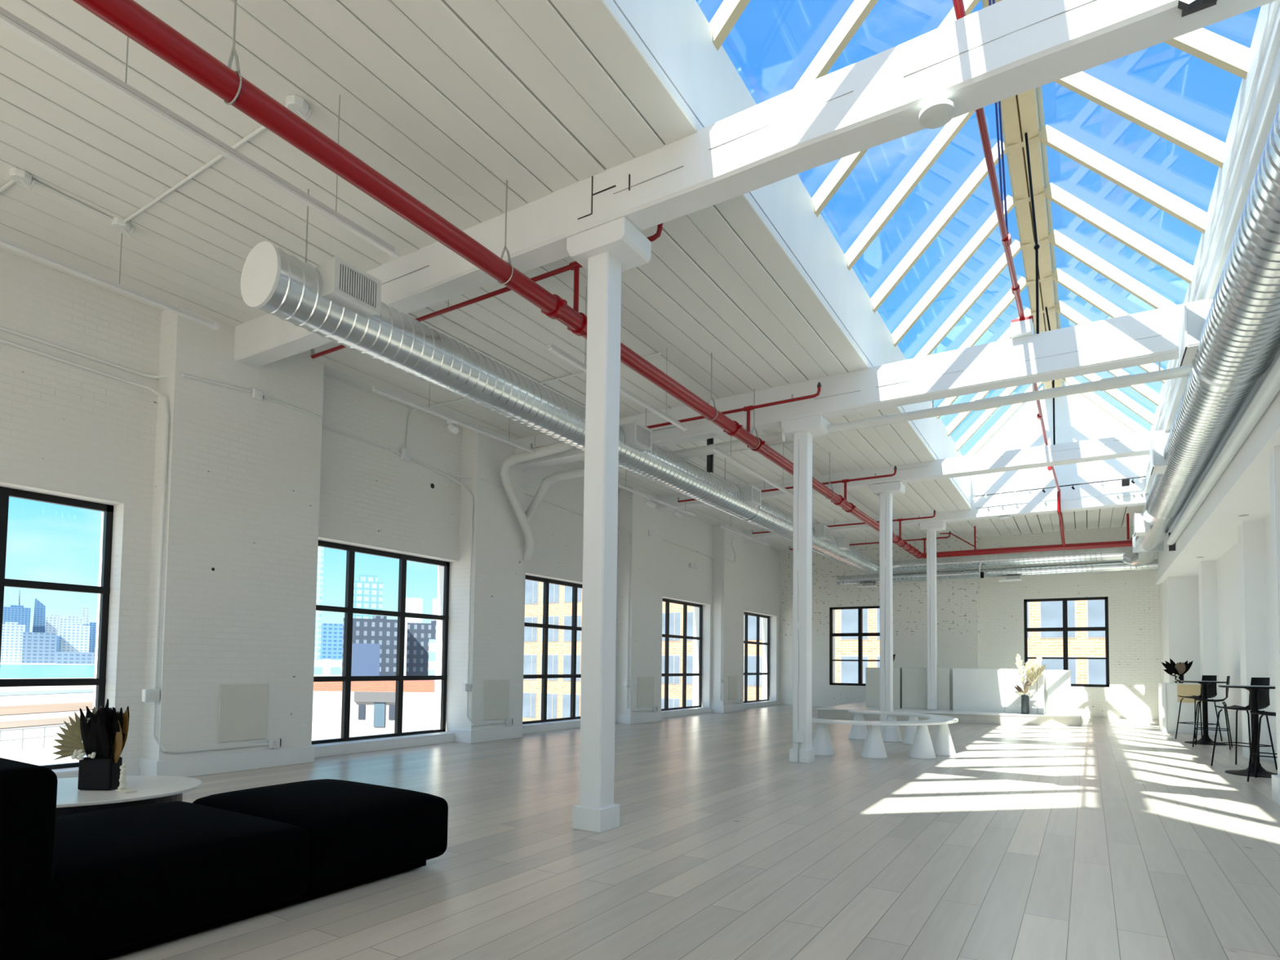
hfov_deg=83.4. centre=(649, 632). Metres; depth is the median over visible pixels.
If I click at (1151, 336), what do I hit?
ceiling beam
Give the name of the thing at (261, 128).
conduit
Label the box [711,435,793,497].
linear light
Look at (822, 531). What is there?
air register
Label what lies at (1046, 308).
strap
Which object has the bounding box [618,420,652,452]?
air register
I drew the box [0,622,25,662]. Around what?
skyscraper
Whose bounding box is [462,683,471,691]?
wall box
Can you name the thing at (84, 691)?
strip
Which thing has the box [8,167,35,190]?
junction box
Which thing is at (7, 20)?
linear light
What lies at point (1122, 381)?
pipe
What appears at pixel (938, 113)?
sensor
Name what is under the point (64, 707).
strip
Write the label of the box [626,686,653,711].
conduit
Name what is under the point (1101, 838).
floor
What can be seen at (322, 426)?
conduit
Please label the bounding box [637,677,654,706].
access panel
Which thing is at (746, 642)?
window
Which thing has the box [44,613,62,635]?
skyscraper
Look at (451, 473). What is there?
conduit
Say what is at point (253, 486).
wall
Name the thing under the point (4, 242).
linear light
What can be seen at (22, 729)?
guard railing
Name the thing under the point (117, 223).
junction box
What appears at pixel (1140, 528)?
outlet box
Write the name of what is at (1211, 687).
bar stool
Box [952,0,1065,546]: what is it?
pipe
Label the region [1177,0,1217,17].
bracket
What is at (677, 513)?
spotlight
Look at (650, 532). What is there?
wall box
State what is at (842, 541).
air register
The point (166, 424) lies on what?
conduit
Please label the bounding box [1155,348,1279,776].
wall
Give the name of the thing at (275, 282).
spiral duct
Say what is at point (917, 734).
table
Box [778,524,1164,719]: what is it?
wall
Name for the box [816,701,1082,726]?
platform
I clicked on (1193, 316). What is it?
outlet box
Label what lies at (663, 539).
conduit
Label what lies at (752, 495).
air register
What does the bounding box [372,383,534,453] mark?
linear light
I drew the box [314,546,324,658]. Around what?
building
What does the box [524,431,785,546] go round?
drain pipe
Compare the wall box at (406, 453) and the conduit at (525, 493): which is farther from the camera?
the conduit at (525, 493)
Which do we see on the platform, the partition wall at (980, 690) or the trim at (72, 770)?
the partition wall at (980, 690)
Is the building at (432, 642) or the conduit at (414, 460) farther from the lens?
the building at (432, 642)
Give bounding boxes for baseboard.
[57,701,779,777]
[1271,774,1279,804]
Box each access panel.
[217,684,267,742]
[483,680,509,719]
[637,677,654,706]
[728,675,737,699]
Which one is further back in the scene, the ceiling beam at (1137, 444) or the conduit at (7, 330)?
the ceiling beam at (1137, 444)
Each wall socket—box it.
[267,738,281,747]
[505,718,512,725]
[652,706,657,711]
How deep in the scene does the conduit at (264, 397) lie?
8.63 m
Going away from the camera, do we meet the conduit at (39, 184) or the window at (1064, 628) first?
the conduit at (39, 184)
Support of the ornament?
on the coffee table at (151, 789)
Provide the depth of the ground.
1310.52 m
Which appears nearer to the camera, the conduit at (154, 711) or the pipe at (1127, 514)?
the conduit at (154, 711)
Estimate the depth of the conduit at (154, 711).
7.58 m
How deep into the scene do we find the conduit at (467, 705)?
11.12 m
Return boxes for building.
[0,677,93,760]
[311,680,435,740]
[313,658,342,676]
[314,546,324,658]
[320,622,343,659]
[342,615,397,675]
[351,643,380,675]
[352,574,382,618]
[403,597,422,675]
[405,620,436,675]
[427,639,435,675]
[431,598,436,620]
[522,579,1106,721]
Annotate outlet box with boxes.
[1133,513,1150,536]
[1149,433,1168,475]
[1177,298,1213,367]
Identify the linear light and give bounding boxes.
[0,6,399,258]
[0,233,218,329]
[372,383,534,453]
[547,343,586,372]
[619,386,687,431]
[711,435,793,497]
[719,515,769,546]
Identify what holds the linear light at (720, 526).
hanging from the ceiling
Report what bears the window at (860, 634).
in the wall at (980, 620)
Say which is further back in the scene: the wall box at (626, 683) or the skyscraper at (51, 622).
the skyscraper at (51, 622)
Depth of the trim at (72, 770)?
10.52 m
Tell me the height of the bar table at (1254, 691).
1.080 m
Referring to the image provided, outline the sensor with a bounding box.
[918,98,955,128]
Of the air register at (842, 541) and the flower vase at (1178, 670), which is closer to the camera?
the flower vase at (1178, 670)
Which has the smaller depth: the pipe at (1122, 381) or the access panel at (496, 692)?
the pipe at (1122, 381)
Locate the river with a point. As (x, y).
(6, 671)
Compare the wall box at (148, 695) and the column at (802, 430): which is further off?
the column at (802, 430)
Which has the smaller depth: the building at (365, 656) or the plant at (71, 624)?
the building at (365, 656)
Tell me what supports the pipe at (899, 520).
hanging from the ceiling
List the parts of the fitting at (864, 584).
panel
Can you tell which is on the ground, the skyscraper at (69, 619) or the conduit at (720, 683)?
the skyscraper at (69, 619)
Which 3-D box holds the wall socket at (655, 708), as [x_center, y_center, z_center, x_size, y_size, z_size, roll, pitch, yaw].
[0.127,1.678,15.769,0.050,0.100,0.128,-1,-3,31]
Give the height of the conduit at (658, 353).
0.623 m
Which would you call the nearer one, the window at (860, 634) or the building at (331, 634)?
the window at (860, 634)
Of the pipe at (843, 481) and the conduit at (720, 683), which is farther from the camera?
the conduit at (720, 683)
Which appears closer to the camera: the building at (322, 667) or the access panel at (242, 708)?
the access panel at (242, 708)
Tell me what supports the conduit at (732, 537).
attached to the wall at (253, 486)
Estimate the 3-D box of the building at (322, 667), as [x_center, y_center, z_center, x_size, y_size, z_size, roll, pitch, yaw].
[-136.423,17.917,298.242,26.000,13.800,18.200,2,-3,-24]
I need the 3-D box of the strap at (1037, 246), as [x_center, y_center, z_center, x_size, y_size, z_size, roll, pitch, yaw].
[4.334,-4.546,8.132,0.060,2.421,0.184,2,-3,-20]
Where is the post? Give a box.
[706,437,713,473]
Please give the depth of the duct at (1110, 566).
19.21 m
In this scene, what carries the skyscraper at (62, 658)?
on the ground
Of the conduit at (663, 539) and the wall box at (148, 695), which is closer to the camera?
the wall box at (148, 695)
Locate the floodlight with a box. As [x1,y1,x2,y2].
[977,560,983,577]
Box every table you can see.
[55,775,201,817]
[791,710,958,759]
[1179,680,1230,745]
[1217,684,1277,777]
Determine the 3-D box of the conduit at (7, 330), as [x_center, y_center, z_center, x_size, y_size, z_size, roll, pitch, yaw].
[-5.764,-2.808,6.571,0.382,0.102,4.052,-1,-3,31]
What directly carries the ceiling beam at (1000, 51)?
attached to the ceiling
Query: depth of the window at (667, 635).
18.23 m
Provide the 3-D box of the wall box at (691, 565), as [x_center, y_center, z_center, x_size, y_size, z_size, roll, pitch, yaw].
[1.109,-1.675,18.096,0.086,0.100,0.320,-1,-3,31]
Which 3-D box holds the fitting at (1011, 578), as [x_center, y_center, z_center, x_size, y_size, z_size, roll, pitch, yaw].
[9.691,-1.446,19.278,0.540,0.120,0.245,-1,-3,31]
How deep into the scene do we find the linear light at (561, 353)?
6.83 m
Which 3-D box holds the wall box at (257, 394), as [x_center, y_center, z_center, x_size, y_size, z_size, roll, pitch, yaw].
[-4.510,-2.742,8.270,0.056,0.110,0.110,-1,-3,31]
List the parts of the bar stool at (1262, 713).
leg, leg, shell seat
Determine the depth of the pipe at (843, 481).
13.32 m
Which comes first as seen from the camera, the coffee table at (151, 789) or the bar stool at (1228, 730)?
the coffee table at (151, 789)
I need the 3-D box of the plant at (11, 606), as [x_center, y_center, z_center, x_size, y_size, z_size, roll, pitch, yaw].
[-1455.230,-59.943,1653.636,22.500,5.000,15.000,3,-3,-41]
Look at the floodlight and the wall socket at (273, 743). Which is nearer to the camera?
the wall socket at (273, 743)
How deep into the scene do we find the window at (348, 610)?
10.61 m
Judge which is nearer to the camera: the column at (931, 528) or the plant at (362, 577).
the column at (931, 528)
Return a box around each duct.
[240,188,879,574]
[836,559,1158,585]
[873,546,1132,574]
[1123,102,1279,566]
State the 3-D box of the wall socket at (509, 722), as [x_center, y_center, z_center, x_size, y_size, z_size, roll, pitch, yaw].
[-2.300,1.472,11.796,0.050,0.100,0.128,-1,-3,31]
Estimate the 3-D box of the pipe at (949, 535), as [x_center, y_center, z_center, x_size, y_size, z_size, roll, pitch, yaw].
[6.220,-2.388,20.664,4.595,0.720,0.061,-1,-3,31]
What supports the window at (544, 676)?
in the wall at (253, 486)
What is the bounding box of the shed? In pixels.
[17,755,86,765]
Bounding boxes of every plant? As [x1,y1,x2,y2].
[4,622,17,624]
[10,604,23,607]
[66,615,78,617]
[70,622,83,625]
[358,574,377,582]
[372,615,386,619]
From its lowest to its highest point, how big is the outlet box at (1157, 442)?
0.440 m
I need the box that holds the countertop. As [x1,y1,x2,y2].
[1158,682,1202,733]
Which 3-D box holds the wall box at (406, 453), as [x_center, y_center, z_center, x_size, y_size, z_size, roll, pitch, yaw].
[-3.555,-2.601,10.494,0.066,0.180,0.140,-1,-3,31]
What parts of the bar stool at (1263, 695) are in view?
leg, leg, shell seat, leg, leg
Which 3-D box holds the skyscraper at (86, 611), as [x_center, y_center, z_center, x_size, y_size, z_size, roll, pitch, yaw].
[-1335.996,5.176,1700.344,14.000,134.000,14.000,3,-3,-38]
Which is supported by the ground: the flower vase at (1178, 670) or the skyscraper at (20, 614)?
the skyscraper at (20, 614)
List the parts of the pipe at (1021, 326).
foot plate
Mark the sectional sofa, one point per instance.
(106, 884)
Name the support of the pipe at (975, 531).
on the pipe at (130, 18)
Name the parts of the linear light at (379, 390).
spotlight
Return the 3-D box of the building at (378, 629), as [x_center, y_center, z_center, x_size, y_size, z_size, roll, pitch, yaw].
[-95.388,8.726,246.672,18.000,28.600,12.600,2,-3,-21]
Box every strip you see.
[0,688,93,696]
[0,702,93,715]
[0,715,85,728]
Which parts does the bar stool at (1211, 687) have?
leg, leg, shell seat, leg, leg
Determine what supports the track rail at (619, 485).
hanging from the ceiling
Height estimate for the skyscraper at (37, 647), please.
62.000 m
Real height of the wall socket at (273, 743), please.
0.100 m
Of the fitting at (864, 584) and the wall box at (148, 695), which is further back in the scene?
the fitting at (864, 584)
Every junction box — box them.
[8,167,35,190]
[111,217,133,237]
[285,94,311,121]
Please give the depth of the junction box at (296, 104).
4.79 m
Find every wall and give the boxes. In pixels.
[0,248,779,768]
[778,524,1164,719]
[865,667,1071,714]
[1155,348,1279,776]
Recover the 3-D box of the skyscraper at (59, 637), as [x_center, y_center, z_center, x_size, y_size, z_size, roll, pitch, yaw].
[-1234.895,36.005,1498.563,22.000,57.000,14.000,3,-3,-39]
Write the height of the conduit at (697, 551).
3.266 m
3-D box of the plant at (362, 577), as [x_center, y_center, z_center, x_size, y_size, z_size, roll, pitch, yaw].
[-131.798,-25.055,336.906,8.167,3.200,6.533,2,-3,-22]
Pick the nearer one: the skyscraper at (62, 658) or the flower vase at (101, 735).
the flower vase at (101, 735)
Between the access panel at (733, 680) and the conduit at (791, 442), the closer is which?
the conduit at (791, 442)
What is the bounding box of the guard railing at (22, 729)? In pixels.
[0,724,71,750]
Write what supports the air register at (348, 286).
attached to the spiral duct at (275, 282)
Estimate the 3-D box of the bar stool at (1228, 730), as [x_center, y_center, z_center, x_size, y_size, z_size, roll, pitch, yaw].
[9.300,1.304,11.869,0.499,1.181,0.489,-2,-3,42]
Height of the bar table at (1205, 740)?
1.080 m
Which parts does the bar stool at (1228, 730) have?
leg, leg, shell seat, leg, leg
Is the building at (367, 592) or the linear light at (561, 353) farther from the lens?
the building at (367, 592)
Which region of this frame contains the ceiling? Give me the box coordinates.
[0,0,1279,551]
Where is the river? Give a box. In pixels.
[0,664,94,678]
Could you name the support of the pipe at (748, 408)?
hanging from the ceiling
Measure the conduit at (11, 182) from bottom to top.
0.024 m
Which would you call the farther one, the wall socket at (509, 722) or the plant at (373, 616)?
the plant at (373, 616)
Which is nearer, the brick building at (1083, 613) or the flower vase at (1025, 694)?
the flower vase at (1025, 694)
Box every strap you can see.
[1024,132,1039,333]
[1044,306,1055,444]
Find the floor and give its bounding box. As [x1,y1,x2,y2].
[107,705,1279,959]
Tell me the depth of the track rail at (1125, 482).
15.62 m
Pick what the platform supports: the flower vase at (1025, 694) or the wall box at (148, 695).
the flower vase at (1025, 694)
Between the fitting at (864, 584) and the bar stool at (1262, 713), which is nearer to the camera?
the bar stool at (1262, 713)
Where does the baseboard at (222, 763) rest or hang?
attached to the wall at (253, 486)
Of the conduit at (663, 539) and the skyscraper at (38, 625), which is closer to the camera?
the conduit at (663, 539)
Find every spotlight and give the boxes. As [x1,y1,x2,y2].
[646,497,655,507]
[674,508,682,518]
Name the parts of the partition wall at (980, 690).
panel, panel, panel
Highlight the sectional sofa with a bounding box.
[0,757,448,959]
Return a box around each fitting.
[856,582,877,587]
[998,575,1022,582]
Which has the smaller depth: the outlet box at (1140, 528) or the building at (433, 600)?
the outlet box at (1140, 528)
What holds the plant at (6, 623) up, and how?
on the skyscraper at (12, 632)
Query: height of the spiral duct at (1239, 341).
0.670 m
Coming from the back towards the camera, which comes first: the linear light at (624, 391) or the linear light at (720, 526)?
the linear light at (720, 526)
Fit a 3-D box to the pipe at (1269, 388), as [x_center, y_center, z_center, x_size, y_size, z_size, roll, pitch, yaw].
[4.727,-2.259,5.065,0.142,0.360,21.360,-1,-3,31]
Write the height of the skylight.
3.300 m
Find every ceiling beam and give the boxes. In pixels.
[234,0,1276,368]
[515,298,1207,470]
[657,430,1170,511]
[742,493,1148,539]
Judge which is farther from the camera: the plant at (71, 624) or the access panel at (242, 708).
the plant at (71, 624)
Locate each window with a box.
[0,486,113,769]
[311,540,449,744]
[522,575,582,724]
[661,598,702,711]
[743,612,769,702]
[829,605,879,685]
[1023,596,1109,687]
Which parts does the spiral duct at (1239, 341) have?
plate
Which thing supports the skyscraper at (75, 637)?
on the ground
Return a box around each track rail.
[617,474,695,515]
[969,475,1145,501]
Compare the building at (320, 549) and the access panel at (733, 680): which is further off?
the building at (320, 549)
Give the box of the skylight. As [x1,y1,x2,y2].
[608,0,1279,508]
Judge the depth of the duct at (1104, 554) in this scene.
18.94 m
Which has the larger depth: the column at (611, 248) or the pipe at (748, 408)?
the pipe at (748, 408)
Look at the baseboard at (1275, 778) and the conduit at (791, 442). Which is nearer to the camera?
the baseboard at (1275, 778)
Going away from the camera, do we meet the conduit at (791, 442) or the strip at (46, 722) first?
the conduit at (791, 442)
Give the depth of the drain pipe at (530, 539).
11.57 m
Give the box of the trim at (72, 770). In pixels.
[51,700,776,775]
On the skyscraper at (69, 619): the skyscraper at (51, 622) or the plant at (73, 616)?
the plant at (73, 616)
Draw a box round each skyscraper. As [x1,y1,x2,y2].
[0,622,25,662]
[2,590,31,631]
[21,631,57,663]
[32,598,45,632]
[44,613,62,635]
[55,635,61,662]
[55,652,95,664]
[57,615,84,635]
[60,622,90,652]
[81,606,89,624]
[83,622,96,652]
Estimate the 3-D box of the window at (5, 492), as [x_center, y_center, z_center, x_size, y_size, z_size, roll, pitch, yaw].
[-6.381,-0.043,6.364,0.072,2.708,2.700,-1,-3,31]
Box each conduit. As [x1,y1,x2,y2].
[0,179,15,193]
[0,326,250,392]
[0,337,168,688]
[31,179,113,220]
[123,125,266,222]
[151,702,269,753]
[262,395,322,418]
[321,425,453,477]
[405,351,662,448]
[412,457,473,683]
[449,472,500,488]
[466,691,506,725]
[524,493,583,515]
[617,527,629,680]
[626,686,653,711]
[662,538,707,556]
[684,441,793,459]
[697,551,722,678]
[720,683,738,702]
[725,537,735,562]
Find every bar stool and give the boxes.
[1175,675,1222,741]
[1191,675,1232,749]
[1210,677,1277,769]
[1246,710,1277,782]
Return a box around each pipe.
[72,0,1132,558]
[311,222,662,358]
[499,435,573,562]
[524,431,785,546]
[529,382,821,448]
[677,466,897,502]
[751,510,935,537]
[789,531,951,552]
[822,361,1191,435]
[939,525,976,549]
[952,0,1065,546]
[1126,513,1132,539]
[1166,355,1279,551]
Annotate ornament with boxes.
[115,763,137,793]
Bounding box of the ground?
[0,662,94,665]
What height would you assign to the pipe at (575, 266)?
0.720 m
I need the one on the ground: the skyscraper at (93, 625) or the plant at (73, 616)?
the skyscraper at (93, 625)
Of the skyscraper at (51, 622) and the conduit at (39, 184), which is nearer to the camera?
the conduit at (39, 184)
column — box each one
[566,216,651,832]
[781,413,830,763]
[871,480,905,734]
[920,520,946,709]
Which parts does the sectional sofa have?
backrest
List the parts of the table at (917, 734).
cone leg, cone leg, cone leg, cone leg, cone leg, cone leg, cone leg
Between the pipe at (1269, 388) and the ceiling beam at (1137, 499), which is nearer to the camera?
the pipe at (1269, 388)
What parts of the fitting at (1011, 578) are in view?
panel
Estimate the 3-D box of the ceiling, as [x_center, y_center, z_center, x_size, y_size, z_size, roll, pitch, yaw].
[1.630,-3.481,8.804,11.500,0.304,29.000,-1,-3,31]
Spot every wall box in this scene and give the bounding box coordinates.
[142,688,159,702]
[251,388,262,400]
[400,447,410,462]
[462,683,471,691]
[623,680,629,686]
[648,529,652,536]
[688,563,697,568]
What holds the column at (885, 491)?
on the floor
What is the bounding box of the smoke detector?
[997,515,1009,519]
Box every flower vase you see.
[52,698,129,790]
[1013,653,1045,714]
[1161,658,1193,683]
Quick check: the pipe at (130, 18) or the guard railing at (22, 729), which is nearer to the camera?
the pipe at (130, 18)
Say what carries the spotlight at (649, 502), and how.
hanging from the track rail at (619, 485)
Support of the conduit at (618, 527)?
attached to the wall at (253, 486)
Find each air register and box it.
[315,255,381,317]
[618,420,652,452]
[737,484,761,506]
[812,524,829,540]
[834,535,848,550]

